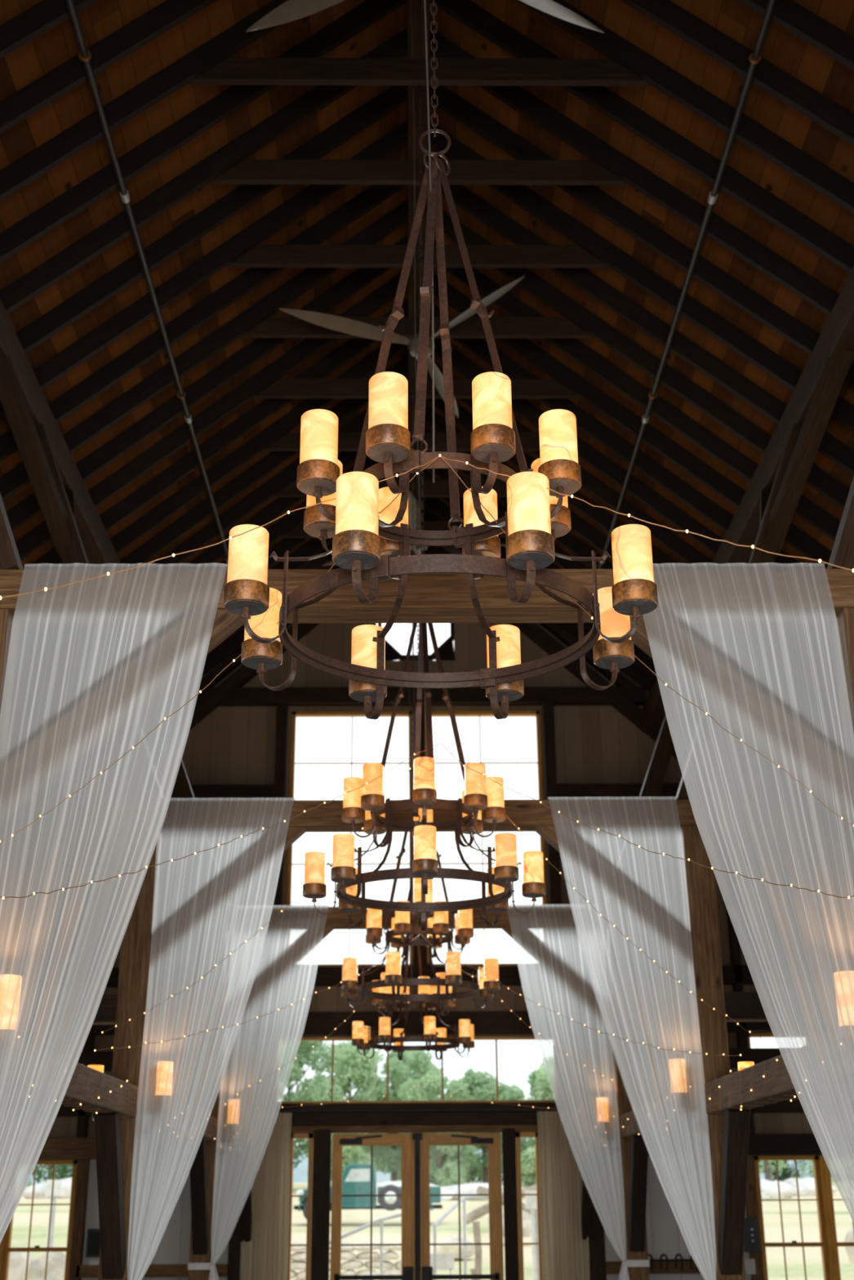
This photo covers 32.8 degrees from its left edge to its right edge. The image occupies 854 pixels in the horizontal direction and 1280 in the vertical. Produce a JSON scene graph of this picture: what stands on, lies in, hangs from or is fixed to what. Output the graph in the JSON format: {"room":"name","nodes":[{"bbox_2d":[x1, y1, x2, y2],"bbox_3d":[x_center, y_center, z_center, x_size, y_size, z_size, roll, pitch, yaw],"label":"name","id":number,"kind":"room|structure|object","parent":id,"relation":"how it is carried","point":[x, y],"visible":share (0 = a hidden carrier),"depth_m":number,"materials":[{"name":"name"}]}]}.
{"room":"event hall","nodes":[
{"label":"event hall","id":0,"kind":"room"},
{"bbox_2d":[0,0,853,841],"bbox_3d":[-0.040,-2.820,9.458,13.200,5.593,20.650,0,-21,-1],"label":"ceiling","id":1,"kind":"structure","parent":0,"point":[265,171],"depth_m":11.78,"materials":[{"name":"wood"}]},
{"bbox_2d":[65,0,228,563],"bbox_3d":[-2.166,-3.532,9.775,0.080,0.230,20.380,0,-21,-1],"label":"metal rod","id":2,"kind":"object","parent":1,"relation":"hanging from","point":[84,55],"visible":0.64,"depth_m":10.82,"materials":[{"name":"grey metal"}]},
{"bbox_2d":[279,218,524,417],"bbox_3d":[-0.237,-3.148,13.047,2.032,1.650,2.299,0,-21,-1],"label":"ceiling fan","id":3,"kind":"object","parent":1,"relation":"hanging from","point":[344,325],"visible":0.66,"depth_m":12.43,"materials":[{"name":"white paint"}]},
{"bbox_2d":[351,551,475,1060],"bbox_3d":[-0.162,1.224,16.984,1.288,7.030,1.288,-3,-21,6],"label":"chandelier","id":4,"kind":"object","parent":1,"relation":"hanging from","point":[361,1033],"visible":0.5,"depth_m":15.79,"materials":[{"name":"metal"}]},
{"bbox_2d":[321,472,505,565],"bbox_3d":[-0.192,-1.884,16.350,2.520,1.650,1.710,-5,-21,11],"label":"ceiling fan","id":5,"kind":"object","parent":1,"relation":"hanging from","point":[410,495],"visible":0.22,"depth_m":15.97,"materials":[{"name":"white paint"}]},
{"bbox_2d":[341,292,499,1013],"bbox_3d":[-0.083,-0.264,13.239,1.288,7.030,1.288,-18,-27,38],"label":"chandelier","id":6,"kind":"object","parent":1,"relation":"hanging from","point":[437,926],"visible":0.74,"depth_m":11.99,"materials":[{"name":"metal"}]},
{"bbox_2d":[94,933,741,1056],"bbox_3d":[-0.072,2.362,10.017,3.529,1.344,4.008,0,-21,-1],"label":"string","id":7,"kind":"object","parent":6,"relation":"hanging from","point":[420,934],"visible":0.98,"depth_m":9.25,"materials":[{"name":"orange metal"}]},
{"bbox_2d":[225,934,612,1104],"bbox_3d":[-0.062,3.296,12.551,3.473,1.278,1.407,0,-21,-1],"label":"string","id":8,"kind":"object","parent":6,"relation":"hanging from","point":[419,935],"visible":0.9,"depth_m":12.57,"materials":[{"name":"orange metal"}]},
{"bbox_2d":[302,0,545,930],"bbox_3d":[-0.035,-1.733,9.487,1.288,7.030,1.288,8,-23,-22],"label":"chandelier","id":9,"kind":"object","parent":1,"relation":"hanging from","point":[367,803],"visible":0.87,"depth_m":8.28,"materials":[{"name":"metal"}]},
{"bbox_2d":[0,742,853,899],"bbox_3d":[0.004,0.598,6.251,3.662,1.640,4.305,0,-21,-1],"label":"string","id":10,"kind":"object","parent":9,"relation":"hanging from","point":[324,802],"visible":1,"depth_m":5.65,"materials":[{"name":"orange metal"}]},
{"bbox_2d":[102,744,773,1044],"bbox_3d":[0.073,1.599,8.919,4.302,1.603,1.407,0,-21,-1],"label":"string","id":11,"kind":"object","parent":9,"relation":"hanging from","point":[437,744],"visible":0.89,"depth_m":8.89,"materials":[{"name":"orange metal"}]},
{"bbox_2d":[245,0,604,33],"bbox_3d":[-0.003,-4.853,8.595,2.291,1.650,1.984,0,-21,-1],"label":"ceiling fan","id":12,"kind":"object","parent":1,"relation":"hanging from","point":[290,11],"visible":1,"depth_m":9.12,"materials":[{"name":"white paint"}]},
{"bbox_2d":[223,0,657,719],"bbox_3d":[0.020,-3.200,5.751,1.288,7.030,1.288,0,-21,-1],"label":"chandelier","id":13,"kind":"object","parent":1,"relation":"hanging from","point":[367,544],"visible":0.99,"depth_m":4.53,"materials":[{"name":"metal"}]},
{"bbox_2d":[0,453,853,599],"bbox_3d":[0.097,-0.345,3.384,3.671,1.126,1.727,-1,-21,3],"label":"string","id":14,"kind":"object","parent":13,"relation":"hanging from","point":[439,455],"visible":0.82,"depth_m":3.69,"materials":[{"name":"orange metal"}]},
{"bbox_2d":[0,456,853,842],"bbox_3d":[0.018,0.167,5.086,3.642,0.866,1.825,0,-21,-1],"label":"string","id":15,"kind":"object","parent":13,"relation":"hanging from","point":[592,618],"visible":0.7,"depth_m":5.08,"materials":[{"name":"orange metal"}]},
{"bbox_2d":[576,0,776,642],"bbox_3d":[2.074,-3.538,9.828,0.080,0.230,20.380,0,-21,-1],"label":"metal rod","id":16,"kind":"object","parent":1,"relation":"hanging from","point":[754,58],"visible":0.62,"depth_m":10.88,"materials":[{"name":"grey metal"}]},
{"bbox_2d":[0,545,853,1279],"bbox_3d":[-0.139,3.196,18.114,12.800,10.521,0.120,0,-21,-1],"label":"wall","id":17,"kind":"structure","parent":0,"point":[232,744],"depth_m":18.62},
{"bbox_2d":[1,1160,77,1279],"bbox_3d":[-4.440,6.918,16.590,0.750,1.830,0.130,0,-21,-1],"label":"window","id":18,"kind":"structure","parent":17,"relation":"in","point":[7,1249],"depth_m":16.61,"materials":[{"name":"brown wood"}]},
{"bbox_2d":[85,1228,100,1257],"bbox_3d":[-3.774,6.856,16.510,0.180,0.300,0.100,0,-21,-1],"label":"wall box","id":19,"kind":"object","parent":17,"relation":"attached to","point":[93,1243],"visible":0.62,"depth_m":16.46,"materials":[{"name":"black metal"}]},
{"bbox_2d":[68,1159,228,1279],"bbox_3d":[-3.074,7.059,16.520,1.960,2.200,0.020,0,-21,-1],"label":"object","id":20,"kind":"structure","parent":17,"relation":"attached to","point":[173,1248],"depth_m":16.62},
{"bbox_2d":[287,1133,313,1279],"bbox_3d":[-1.470,6.942,16.632,0.290,2.440,0.100,0,-21,-1],"label":"window","id":21,"kind":"structure","parent":17,"relation":"in","point":[306,1135],"depth_m":16.77,"materials":[{"name":"brown wood"}]},
{"bbox_2d":[286,711,413,966],"bbox_3d":[-0.960,2.482,18.346,1.565,3.290,0.100,0,-21,-1],"label":"window","id":22,"kind":"structure","parent":17,"relation":"in","point":[316,713],"depth_m":18.67,"materials":[{"name":"brown wood"}]},
{"bbox_2d":[329,1133,413,1279],"bbox_3d":[-0.627,6.909,16.564,0.945,2.425,0.130,0,-21,-1],"label":"door","id":23,"kind":"structure","parent":17,"relation":"in","point":[339,1140],"depth_m":16.77,"materials":[{"name":"brown wood"}]},
{"bbox_2d":[275,1036,556,1103],"bbox_3d":[-0.126,5.138,17.339,3.360,0.760,0.100,0,-21,-1],"label":"window","id":24,"kind":"structure","parent":17,"relation":"in","point":[495,1038],"depth_m":17.28,"materials":[{"name":"brown wood"}]},
{"bbox_2d":[377,622,455,660],"bbox_3d":[-0.159,-0.212,19.376,1.060,1.060,0.120,0,-21,-1],"label":"window","id":25,"kind":"structure","parent":17,"relation":"in","point":[446,650],"depth_m":19.20,"materials":[{"name":"black metal"}]},
{"bbox_2d":[422,1133,503,1279],"bbox_3d":[0.406,6.907,16.577,0.930,2.425,0.130,0,-21,-1],"label":"door","id":26,"kind":"structure","parent":17,"relation":"in","point":[492,1140],"depth_m":16.78,"materials":[{"name":"brown wood"}]},
{"bbox_2d":[426,711,546,966],"bbox_3d":[0.735,2.480,18.366,1.485,3.290,0.100,0,-21,-1],"label":"window","id":27,"kind":"structure","parent":17,"relation":"in","point":[434,713],"depth_m":18.70,"materials":[{"name":"brown wood"}]},
{"bbox_2d":[515,1132,542,1279],"bbox_3d":[1.190,6.939,16.665,0.290,2.440,0.100,0,-21,-1],"label":"window","id":28,"kind":"structure","parent":17,"relation":"in","point":[517,1135],"depth_m":16.79,"materials":[{"name":"brown wood"}]},
{"bbox_2d":[648,1253,697,1271],"bbox_3d":[2.787,7.071,16.499,1.000,0.185,0.131,0,-21,-1],"label":"hook rail","id":29,"kind":"object","parent":17,"relation":"attached to","point":[660,1260],"visible":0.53,"depth_m":16.46,"materials":[{"name":"black metal"}]},
{"bbox_2d":[604,1155,760,1279],"bbox_3d":[2.846,7.051,16.593,1.960,2.200,0.020,0,-21,-1],"label":"wainscoting","id":30,"kind":"structure","parent":17,"relation":"attached to","point":[664,1236],"depth_m":16.66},
{"bbox_2d":[746,1032,773,1048],"bbox_3d":[4.233,5.090,17.409,0.780,0.730,0.100,0,-21,-1],"label":"window","id":31,"kind":"structure","parent":17,"relation":"in","point":[749,1035],"depth_m":17.48,"materials":[{"name":"brown wood"}]},
{"bbox_2d":[754,1155,830,1279],"bbox_3d":[4.209,6.906,16.697,0.750,1.830,0.130,0,-21,-1],"label":"window","id":32,"kind":"structure","parent":17,"relation":"in","point":[823,1245],"depth_m":16.77,"materials":[{"name":"brown wood"}]},
{"bbox_2d":[826,1165,853,1279],"bbox_3d":[5.039,6.905,16.707,0.750,1.830,0.130,0,-21,-1],"label":"window","id":33,"kind":"structure","parent":17,"relation":"in","point":[837,1243],"depth_m":16.70,"materials":[{"name":"brown wood"}]},
{"label":"floor","id":34,"kind":"structure","parent":0,"visible":0},
{"bbox_2d":[0,546,838,1279],"bbox_3d":[-0.136,3.325,17.875,12.400,10.110,0.205,0,-21,-1],"label":"wall","id":35,"kind":"structure","parent":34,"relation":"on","point":[625,697],"depth_m":17.34,"materials":[{"name":"brown wood"}]},
{"bbox_2d":[412,1133,422,1279],"bbox_3d":[-0.107,6.890,16.545,0.115,2.400,0.060,0,-21,-1],"label":"mullion","id":36,"kind":"object","parent":35,"relation":"attached to","point":[417,1137],"visible":1,"depth_m":16.68,"materials":[{"name":"black metal"}]},
{"bbox_2d":[278,1109,558,1112],"bbox_3d":[-0.155,5.476,16.877,4.030,0.024,0.024,0,-21,-1],"label":"rail","id":37,"kind":"object","parent":35,"relation":"attached to","point":[450,1110],"visible":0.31,"depth_m":16.87,"materials":[{"name":"wood"}]},
{"bbox_2d":[240,1112,291,1279],"bbox_3d":[-1.827,6.715,16.383,0.538,2.630,0.089,0,-21,-1],"label":"drape","id":38,"kind":"object","parent":37,"relation":"hanging from","point":[265,1256],"visible":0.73,"depth_m":16.46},
{"bbox_2d":[537,1111,589,1279],"bbox_3d":[1.552,6.711,16.424,0.538,2.630,0.089,0,-21,-1],"label":"drape","id":39,"kind":"object","parent":37,"relation":"hanging from","point":[565,1255],"visible":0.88,"depth_m":16.52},
{"bbox_2d":[744,1258,755,1274],"bbox_3d":[3.648,7.101,16.455,0.140,0.160,0.050,0,-21,-1],"label":"outlet plate","id":40,"kind":"object","parent":35,"relation":"attached to","point":[750,1268],"visible":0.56,"depth_m":16.43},
{"bbox_2d":[743,1217,759,1252],"bbox_3d":[3.686,6.787,16.559,0.180,0.360,0.062,0,-21,-1],"label":"switch panel","id":41,"kind":"object","parent":35,"relation":"attached to","point":[751,1242],"visible":0.83,"depth_m":16.54,"materials":[{"name":"white paint"}]},
{"bbox_2d":[0,348,853,1279],"bbox_3d":[-0.042,1.763,10.076,12.680,7.452,2.397,0,-21,-1],"label":"timber bent","id":42,"kind":"object","parent":34,"relation":"on","point":[778,506],"visible":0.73,"depth_m":10.16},
{"bbox_2d":[61,1062,137,1279],"bbox_3d":[-1.939,2.777,7.508,0.170,1.148,3.895,0,-21,-1],"label":"timber post","id":43,"kind":"object","parent":42,"relation":"attached to","point":[107,1125],"visible":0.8,"depth_m":8.87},
{"bbox_2d":[62,1063,137,1117],"bbox_3d":[-1.942,2.332,7.684,0.200,0.223,3.668,0,-21,-1],"label":"wrap","id":44,"kind":"object","parent":43,"relation":"attached to","point":[79,1064],"visible":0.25,"depth_m":8.37,"materials":[{"name":"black metal"}]},
{"bbox_2d":[87,1062,112,1122],"bbox_3d":[-2.166,3.013,9.572,0.183,0.440,0.118,0,-21,-1],"label":"wall sconce","id":45,"kind":"object","parent":42,"relation":"attached to","point":[100,1068],"visible":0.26,"depth_m":9.60,"materials":[{"name":"glass"}]},
{"bbox_2d":[189,1115,216,1254],"bbox_3d":[-1.983,4.218,11.271,0.170,1.148,3.895,0,-21,-1],"label":"arcade girt","id":46,"kind":"object","parent":42,"relation":"attached to","point":[197,1172],"visible":0.34,"depth_m":12.70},
{"bbox_2d":[127,797,294,1279],"bbox_3d":[-1.424,3.149,9.459,1.010,4.337,0.330,0,-21,-1],"label":"sheer curtain","id":47,"kind":"object","parent":42,"relation":"hanging from","point":[180,1080],"visible":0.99,"depth_m":9.62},
{"bbox_2d":[547,796,715,1279],"bbox_3d":[1.363,3.145,9.494,1.002,4.337,0.330,0,-21,-1],"label":"sheer curtain","id":48,"kind":"object","parent":42,"relation":"hanging from","point":[664,1089],"visible":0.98,"depth_m":9.67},
{"bbox_2d":[728,1058,754,1113],"bbox_3d":[2.098,3.007,9.625,0.183,0.440,0.118,0,-21,-1],"label":"wall sconce","id":49,"kind":"object","parent":42,"relation":"attached to","point":[740,1064],"visible":0.2,"depth_m":9.65,"materials":[{"name":"glass"}]},
{"bbox_2d":[0,476,853,822],"bbox_3d":[0.003,0.322,6.312,6.215,7.452,2.397,0,-21,-1],"label":"timber bent","id":50,"kind":"object","parent":34,"relation":"on","point":[428,597],"visible":0.44,"depth_m":6.41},
{"bbox_2d":[0,563,227,1243],"bbox_3d":[-1.375,1.708,5.696,1.019,4.337,0.330,0,-21,-1],"label":"sheer curtain","id":51,"kind":"object","parent":50,"relation":"hanging from","point":[57,961],"visible":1,"depth_m":5.96,"materials":[{"name":"fabric"}]},
{"bbox_2d":[646,562,853,1222],"bbox_3d":[1.409,1.704,5.730,1.000,4.337,0.330,0,-21,-1],"label":"sheer curtain","id":52,"kind":"object","parent":50,"relation":"hanging from","point":[797,945],"visible":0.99,"depth_m":5.99,"materials":[{"name":"fabric"}]},
{"bbox_2d":[704,1054,797,1275],"bbox_3d":[1.921,2.772,7.555,0.170,1.148,3.895,0,-21,-1],"label":"timber post","id":53,"kind":"object","parent":50,"relation":"attached to","point":[736,1121],"visible":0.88,"depth_m":8.91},
{"bbox_2d":[709,1058,797,1114],"bbox_3d":[1.918,2.326,7.731,0.200,0.223,3.668,0,-21,-1],"label":"wrap","id":54,"kind":"object","parent":53,"relation":"attached to","point":[776,1059],"visible":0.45,"depth_m":8.17,"materials":[{"name":"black metal"}]},
{"bbox_2d":[77,622,781,1279],"bbox_3d":[-0.086,3.203,13.839,12.680,7.452,2.397,0,-21,-1],"label":"timber bent","id":55,"kind":"object","parent":34,"relation":"on","point":[661,756],"visible":0.16,"depth_m":13.87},
{"bbox_2d":[187,1262,215,1279],"bbox_3d":[-1.978,5.670,12.805,0.265,0.329,0.337,0,-21,-1],"label":"tieback","id":56,"kind":"object","parent":55,"relation":"attached to","point":[210,1266],"visible":0.96,"depth_m":12.80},
{"bbox_2d":[239,1188,252,1241],"bbox_3d":[-2.026,5.625,14.947,0.170,1.148,3.642,0,-21,-1],"label":"arcade girt","id":57,"kind":"object","parent":55,"relation":"attached to","point":[246,1215],"visible":0.27,"depth_m":16.30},
{"bbox_2d":[208,905,329,1279],"bbox_3d":[-1.451,4.590,13.223,1.044,4.337,0.330,0,-21,-1],"label":"sheer curtain","id":58,"kind":"object","parent":55,"relation":"hanging from","point":[246,1123],"visible":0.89,"depth_m":13.34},
{"bbox_2d":[280,1086,555,1109],"bbox_3d":[-0.092,4.584,14.521,3.007,0.369,2.007,0,-21,-1],"label":"string","id":59,"kind":"object","parent":55,"relation":"hanging from","point":[413,1086],"visible":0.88,"depth_m":14.59,"materials":[{"name":"orange metal"}]},
{"bbox_2d":[507,903,629,1279],"bbox_3d":[1.296,4.586,13.257,1.047,4.337,0.330,0,-21,-1],"label":"sheer curtain","id":60,"kind":"object","parent":55,"relation":"hanging from","point":[585,1100],"visible":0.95,"depth_m":13.39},
{"bbox_2d":[581,1177,594,1239],"bbox_3d":[1.833,5.620,14.994,0.170,1.148,3.642,0,-21,-1],"label":"arcade girt","id":61,"kind":"object","parent":55,"relation":"attached to","point":[588,1206],"visible":0.22,"depth_m":16.34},
{"bbox_2d":[619,1111,648,1251],"bbox_3d":[1.877,4.212,11.319,0.170,1.148,3.895,0,-21,-1],"label":"arcade girt","id":62,"kind":"object","parent":55,"relation":"attached to","point":[639,1153],"visible":0.34,"depth_m":12.73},
{"bbox_2d":[622,1259,649,1279],"bbox_3d":[1.837,5.665,12.852,0.265,0.329,0.337,0,-21,-1],"label":"tieback","id":63,"kind":"object","parent":55,"relation":"attached to","point":[638,1263],"visible":0.96,"depth_m":12.85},
{"bbox_3d":[-0.656,11.153,25.212,0.508,0.148,0.443,-4,-18,2],"label":"stone wall","id":64,"kind":"structure","parent":0,"visible":0},
{"bbox_2d":[290,1268,401,1279],"bbox_3d":[-1.469,11.059,25.326,2.069,0.166,0.900,5,-22,-13],"label":"stone wall","id":65,"kind":"structure","parent":64,"relation":"on","point":[391,1271],"depth_m":25.16,"materials":[{"name":"stone"}]},
{"bbox_2d":[290,1260,401,1270],"bbox_3d":[-1.355,10.921,25.383,2.292,0.159,0.937,-5,-21,11],"label":"stone wall","id":66,"kind":"structure","parent":65,"relation":"on","point":[349,1264],"depth_m":25.25,"materials":[{"name":"stone"}]},
{"bbox_2d":[290,1250,399,1261],"bbox_3d":[-1.438,10.796,25.480,1.884,0.164,1.290,-11,-23,26],"label":"stone wall","id":67,"kind":"structure","parent":66,"relation":"on","point":[365,1255],"depth_m":25.33,"materials":[{"name":"stone"}]},
{"bbox_2d":[290,1241,401,1251],"bbox_3d":[-1.456,10.672,25.552,2.243,0.160,0.971,4,-21,-11],"label":"stone wall","id":68,"kind":"structure","parent":67,"relation":"on","point":[358,1248],"depth_m":25.38,"materials":[{"name":"stone"}]},
{"label":"outside","id":69,"kind":"structure","parent":0,"visible":0},
{"bbox_2d":[10,1179,853,1279],"bbox_3d":[-1.120,39.045,101.841,220.000,3.672,181.850,0,-21,-1],"label":"ground","id":70,"kind":"structure","parent":69,"point":[351,1219],"depth_m":42.34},
{"bbox_2d":[8,1252,33,1279],"bbox_3d":[-6.664,10.152,23.235,0.873,0.814,0.804,-6,-22,15],"label":"boulder","id":71,"kind":"object","parent":70,"relation":"on","point":[17,1264],"visible":0.38,"depth_m":23.02,"materials":[{"name":"stone"}]},
{"bbox_2d":[23,1251,66,1279],"bbox_3d":[-5.963,10.000,22.833,0.820,0.760,0.676,-10,-23,23],"label":"boulder","id":72,"kind":"object","parent":70,"relation":"on","point":[56,1260],"visible":0.71,"depth_m":22.69,"materials":[{"name":"stone"}]},
{"bbox_2d":[22,1177,71,1199],"bbox_3d":[-16.061,25.363,67.187,5.307,1.026,1.918,0,-21,-1],"label":"rock ledge","id":73,"kind":"object","parent":70,"relation":"on","point":[40,1188],"visible":0.23,"depth_m":66.47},
{"bbox_2d":[26,1164,72,1186],"bbox_3d":[-23.178,32.901,90.622,4.904,3.517,3.891,0,-21,-1],"label":"shrub","id":74,"kind":"object","parent":70,"relation":"on","point":[63,1168],"visible":0.23,"depth_m":90.10,"materials":[{"name":"green plant"}]},
{"bbox_2d":[44,1179,61,1247],"bbox_3d":[-7.196,11.337,27.690,0.260,1.957,0.180,0,-21,-1],"label":"post","id":75,"kind":"object","parent":70,"relation":"on","point":[57,1183],"visible":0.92,"depth_m":27.86,"materials":[{"name":"white paint"}]},
{"bbox_2d":[278,1040,332,1190],"bbox_3d":[-7.608,25.573,80.159,5.619,9.906,5.289,0,-21,-1],"label":"deciduous tree","id":76,"kind":"object","parent":70,"relation":"on","point":[296,1073],"visible":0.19,"depth_m":80.33,"materials":[{"name":"green plant"}]},
{"bbox_2d":[306,1040,384,1182],"bbox_3d":[-4.348,25.575,77.796,4.188,8.347,5.053,0,-21,-1],"label":"deciduous tree","id":77,"kind":"object","parent":70,"relation":"on","point":[350,1066],"visible":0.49,"depth_m":77.71,"materials":[{"name":"green plant"}]},
{"bbox_2d":[329,1213,401,1275],"bbox_3d":[-1.005,9.634,22.208,1.328,1.619,0.082,7,-22,-18],"label":"railing","id":78,"kind":"object","parent":70,"relation":"on","point":[380,1220],"visible":0.62,"depth_m":22.43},
{"bbox_2d":[292,1163,442,1219],"bbox_3d":[-1.949,17.742,46.603,4.860,1.740,1.850,0,-21,-1],"label":"pickup truck","id":79,"kind":"object","parent":70,"relation":"on","point":[356,1178],"visible":0.47,"depth_m":46.00,"materials":[{"name":"teal paint"}]},
{"bbox_2d":[298,1185,331,1204],"bbox_3d":[-3.470,17.851,46.667,1.241,0.593,0.900,0,-21,-1],"label":"hood","id":80,"kind":"object","parent":79,"relation":"attached to","point":[305,1191],"depth_m":46.22,"materials":[{"name":"teal paint"}]},
{"bbox_2d":[361,1050,439,1181],"bbox_3d":[-1.714,27.772,83.808,4.832,8.178,4.654,0,-21,-1],"label":"deciduous tree","id":81,"kind":"object","parent":70,"relation":"on","point":[384,1156],"visible":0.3,"depth_m":82.94,"materials":[{"name":"green plant"}]},
{"bbox_2d":[376,1180,453,1201],"bbox_3d":[-1.476,24.834,65.422,5.411,0.940,1.993,0,-21,-1],"label":"rock ledge","id":82,"kind":"object","parent":70,"relation":"on","point":[443,1191],"visible":0.16,"depth_m":65.21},
{"bbox_2d":[386,1044,450,1181],"bbox_3d":[-0.534,28.417,86.154,4.871,8.582,4.274,0,-21,-1],"label":"deciduous tree","id":83,"kind":"object","parent":70,"relation":"on","point":[418,1060],"visible":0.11,"depth_m":86.50,"materials":[{"name":"green plant"}]},
{"bbox_2d":[395,1069,476,1186],"bbox_3d":[0.534,27.073,79.611,4.442,6.692,4.724,0,-21,-1],"label":"deciduous tree","id":84,"kind":"object","parent":70,"relation":"on","point":[443,1159],"visible":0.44,"depth_m":79.22,"materials":[{"name":"green plant"}]},
{"bbox_2d":[430,1253,453,1279],"bbox_3d":[0.232,10.143,22.896,0.400,0.860,0.030,0,-21,-1],"label":"notice board","id":85,"kind":"object","parent":70,"relation":"on","point":[444,1261],"visible":0.71,"depth_m":22.99,"materials":[{"name":"white paint"}]},
{"bbox_2d":[437,1234,475,1257],"bbox_3d":[0.648,13.869,33.239,0.909,0.480,0.910,-16,-26,35],"label":"boulder","id":86,"kind":"object","parent":70,"relation":"on","point":[454,1238],"visible":0.65,"depth_m":32.93,"materials":[{"name":"stone"}]},
{"bbox_2d":[431,1193,488,1279],"bbox_3d":[0.595,9.621,22.592,1.482,1.900,0.157,19,-28,-41],"label":"railing","id":87,"kind":"object","parent":70,"relation":"on","point":[463,1198],"visible":0.58,"depth_m":22.64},
{"bbox_2d":[447,1078,482,1183],"bbox_3d":[2.098,29.916,87.744,4.662,6.847,4.562,0,-21,-1],"label":"deciduous tree","id":88,"kind":"object","parent":70,"relation":"on","point":[474,1170],"visible":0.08,"depth_m":86.33,"materials":[{"name":"green plant"}]},
{"bbox_2d":[472,1221,481,1274],"bbox_3d":[0.995,12.044,28.597,0.180,1.108,0.133,0,-21,-1],"label":"wooden stake","id":89,"kind":"object","parent":70,"relation":"on","point":[476,1224],"visible":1,"depth_m":28.58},
{"bbox_2d":[441,1182,523,1199],"bbox_3d":[2.275,25.568,67.312,4.794,0.771,1.968,0,-21,-1],"label":"rock ledge","id":90,"kind":"object","parent":70,"relation":"on","point":[470,1188],"visible":0.29,"depth_m":66.66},
{"bbox_2d":[465,1148,502,1184],"bbox_3d":[4.212,33.487,91.821,4.385,3.578,4.124,0,-21,-1],"label":"shrub","id":91,"kind":"object","parent":70,"relation":"on","point":[480,1176],"visible":0.04,"depth_m":91.41,"materials":[{"name":"green plant"}]},
{"bbox_2d":[462,1067,511,1182],"bbox_3d":[3.080,27.735,81.816,3.493,6.926,3.843,0,-21,-1],"label":"deciduous tree","id":92,"kind":"object","parent":70,"relation":"on","point":[482,1087],"visible":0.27,"depth_m":81.62,"materials":[{"name":"green plant"}]},
{"bbox_2d":[462,1184,536,1224],"bbox_3d":[2.272,16.463,42.443,2.683,1.143,0.257,8,-23,-22],"label":"log","id":93,"kind":"object","parent":70,"relation":"on","point":[474,1215],"visible":0.4,"depth_m":41.98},
{"bbox_2d":[476,1186,530,1214],"bbox_3d":[2.346,16.286,41.988,2.056,0.939,0.259,12,-24,-29],"label":"log","id":94,"kind":"object","parent":70,"relation":"on","point":[480,1190],"visible":0.25,"depth_m":41.68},
{"bbox_2d":[475,1083,534,1180],"bbox_3d":[4.842,30.119,87.846,4.465,6.512,4.128,0,-21,-1],"label":"deciduous tree","id":95,"kind":"object","parent":70,"relation":"on","point":[516,1095],"visible":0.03,"depth_m":87.76,"materials":[{"name":"green plant"}]},
{"bbox_2d":[486,1210,531,1236],"bbox_3d":[2.254,14.913,37.126,1.475,0.642,1.037,-1,-21,1],"label":"boulder","id":96,"kind":"object","parent":70,"relation":"on","point":[526,1229],"visible":0.11,"depth_m":36.74,"materials":[{"name":"stone"}]},
{"bbox_2d":[524,1190,538,1279],"bbox_3d":[1.848,10.417,24.936,0.260,1.800,0.180,0,-21,-1],"label":"post","id":97,"kind":"object","parent":70,"relation":"on","point":[531,1200],"visible":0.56,"depth_m":25.01,"materials":[{"name":"white paint"}]},
{"bbox_2d":[520,1065,554,1186],"bbox_3d":[6.204,25.778,76.036,3.540,6.703,3.290,0,-21,-1],"label":"deciduous tree","id":98,"kind":"object","parent":70,"relation":"on","point":[528,1175],"visible":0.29,"depth_m":75.30,"materials":[{"name":"green plant"}]},
{"bbox_2d":[526,1057,551,1097],"bbox_3d":[7.452,26.636,79.770,3.885,7.426,3.891,0,-21,-1],"label":"deciduous tree","id":99,"kind":"object","parent":70,"relation":"on","point":[531,1077],"visible":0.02,"depth_m":80.20,"materials":[{"name":"green plant"}]},
{"bbox_2d":[756,1047,787,1181],"bbox_3d":[19.976,28.329,85.814,4.517,8.205,4.765,0,-21,-1],"label":"deciduous tree","id":100,"kind":"object","parent":70,"relation":"on","point":[766,1165],"visible":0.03,"depth_m":84.70,"materials":[{"name":"green plant"}]},
{"bbox_2d":[760,1178,793,1199],"bbox_3d":[15.464,24.797,65.605,2.051,0.858,1.805,0,-21,-1],"label":"rock ledge","id":101,"kind":"object","parent":70,"relation":"on","point":[769,1189],"visible":0.61,"depth_m":64.98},
{"bbox_2d":[758,1160,813,1181],"bbox_3d":[22.519,33.056,91.785,3.885,3.841,4.141,0,-21,-1],"label":"shrub","id":102,"kind":"object","parent":70,"relation":"on","point":[784,1175],"visible":0.24,"depth_m":91.08,"materials":[{"name":"green plant"}]},
{"bbox_2d":[783,1177,837,1195],"bbox_3d":[17.921,25.795,68.460,2.742,0.846,1.923,0,-21,-1],"label":"rock ledge","id":103,"kind":"object","parent":70,"relation":"on","point":[806,1185],"visible":0.4,"depth_m":67.91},
{"bbox_2d":[800,1160,833,1179],"bbox_3d":[24.803,29.942,89.362,5.304,7.289,4.548,0,-21,-1],"label":"deciduous tree","id":104,"kind":"object","parent":70,"relation":"on","point":[811,1161],"visible":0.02,"depth_m":89.27,"materials":[{"name":"green plant"}]},
{"bbox_2d":[844,1226,853,1263],"bbox_3d":[8.309,11.568,27.765,0.639,0.650,0.622,4,-21,-12],"label":"boulder","id":105,"kind":"object","parent":70,"relation":"on","point":[850,1234],"visible":0.84,"depth_m":27.67,"materials":[{"name":"stone"}]},
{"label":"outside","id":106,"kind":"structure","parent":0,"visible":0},
{"bbox_2d":[27,1137,831,1183],"bbox_3d":[-2.373,73.242,207.517,320.000,15.121,40.000,0,-21,-1],"label":"hills","id":107,"kind":"structure","parent":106,"point":[300,1175],"depth_m":194.41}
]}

